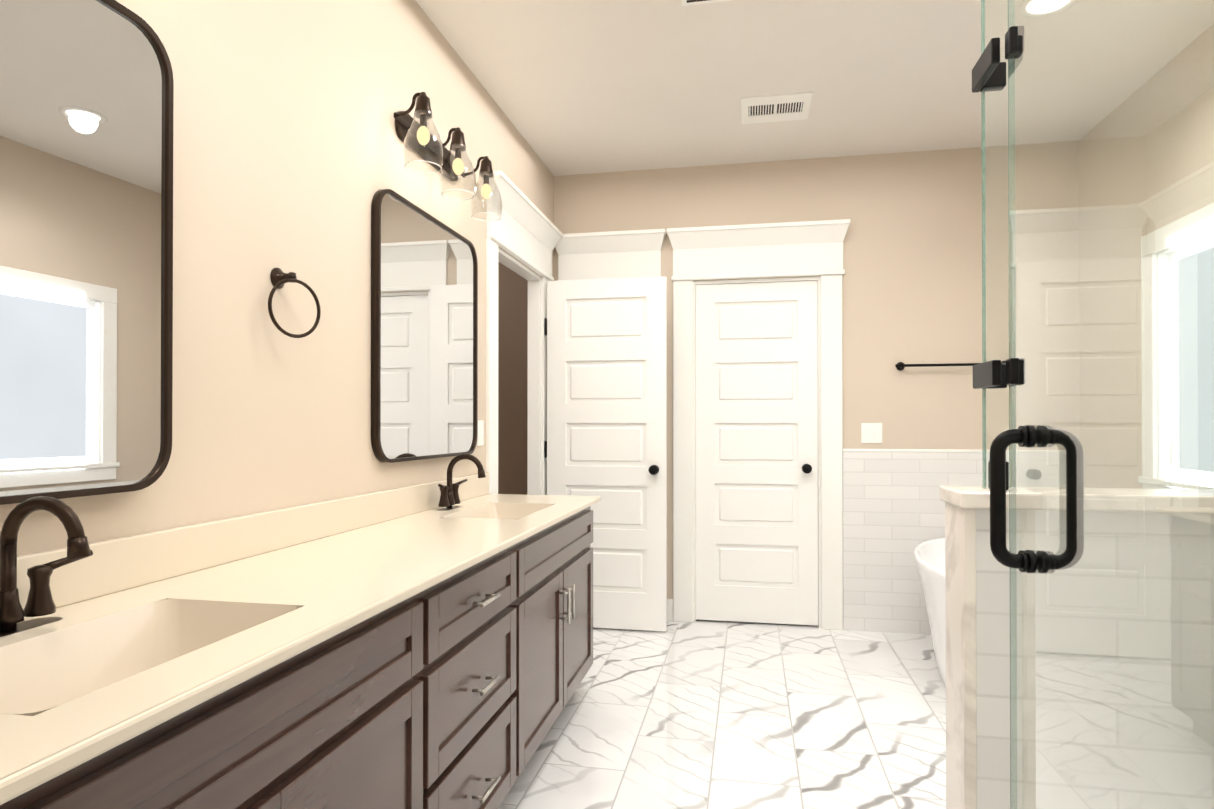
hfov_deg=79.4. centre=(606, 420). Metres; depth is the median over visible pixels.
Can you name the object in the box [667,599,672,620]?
baseboard
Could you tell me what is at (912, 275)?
wall
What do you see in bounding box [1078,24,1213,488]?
wall
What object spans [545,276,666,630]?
entry door
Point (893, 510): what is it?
wainscot
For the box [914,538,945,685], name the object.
bathtub
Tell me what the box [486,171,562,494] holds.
door frame
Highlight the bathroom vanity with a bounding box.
[0,454,600,808]
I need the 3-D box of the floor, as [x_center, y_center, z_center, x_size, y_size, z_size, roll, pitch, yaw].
[0.015,1.246,2.116,4.526,0.100,5.600,0,0,11]
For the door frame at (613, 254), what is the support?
attached to the wall at (912, 275)
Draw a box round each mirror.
[0,0,173,504]
[371,189,477,462]
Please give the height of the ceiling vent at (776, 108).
0.006 m
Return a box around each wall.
[0,0,553,555]
[498,262,527,494]
[554,141,1079,598]
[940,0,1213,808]
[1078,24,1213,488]
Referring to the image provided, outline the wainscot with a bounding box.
[843,449,1065,633]
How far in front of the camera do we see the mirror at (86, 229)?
1.30 m
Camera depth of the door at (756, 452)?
4.35 m
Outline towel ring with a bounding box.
[268,268,320,337]
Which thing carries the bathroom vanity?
on the floor
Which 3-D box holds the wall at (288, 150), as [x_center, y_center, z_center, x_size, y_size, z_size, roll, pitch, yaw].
[-0.854,-0.176,2.111,0.075,2.745,5.240,0,0,11]
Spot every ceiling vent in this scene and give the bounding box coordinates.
[681,0,732,5]
[741,92,812,123]
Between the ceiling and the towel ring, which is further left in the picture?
the towel ring
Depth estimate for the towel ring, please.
1.88 m
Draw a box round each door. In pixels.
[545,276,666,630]
[696,281,817,625]
[972,0,1213,808]
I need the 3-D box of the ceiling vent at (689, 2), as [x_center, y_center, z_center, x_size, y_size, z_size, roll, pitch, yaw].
[0.380,-1.538,2.556,0.260,0.016,0.260,0,0,11]
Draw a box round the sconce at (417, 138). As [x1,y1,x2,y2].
[394,92,501,220]
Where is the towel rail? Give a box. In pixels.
[895,360,1005,369]
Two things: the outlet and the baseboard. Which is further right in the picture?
the baseboard
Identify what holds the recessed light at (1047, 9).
in the ceiling
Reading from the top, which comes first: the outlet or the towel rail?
the towel rail
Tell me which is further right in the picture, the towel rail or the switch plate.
the towel rail
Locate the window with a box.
[1138,203,1213,489]
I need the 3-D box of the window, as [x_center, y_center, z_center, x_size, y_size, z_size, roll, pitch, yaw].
[2.353,-0.243,2.666,0.115,1.195,1.370,0,0,11]
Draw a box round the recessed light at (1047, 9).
[1018,0,1077,18]
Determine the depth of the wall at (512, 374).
5.09 m
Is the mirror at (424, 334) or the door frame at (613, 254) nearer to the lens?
the mirror at (424, 334)
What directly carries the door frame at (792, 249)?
attached to the wall at (912, 275)
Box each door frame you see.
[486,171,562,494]
[555,229,665,280]
[666,219,849,629]
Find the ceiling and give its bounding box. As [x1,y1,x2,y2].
[416,0,1213,175]
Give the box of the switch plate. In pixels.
[861,423,881,442]
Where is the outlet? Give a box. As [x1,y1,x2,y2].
[477,420,483,445]
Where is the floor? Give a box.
[498,619,945,808]
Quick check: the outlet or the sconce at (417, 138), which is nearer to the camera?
the sconce at (417, 138)

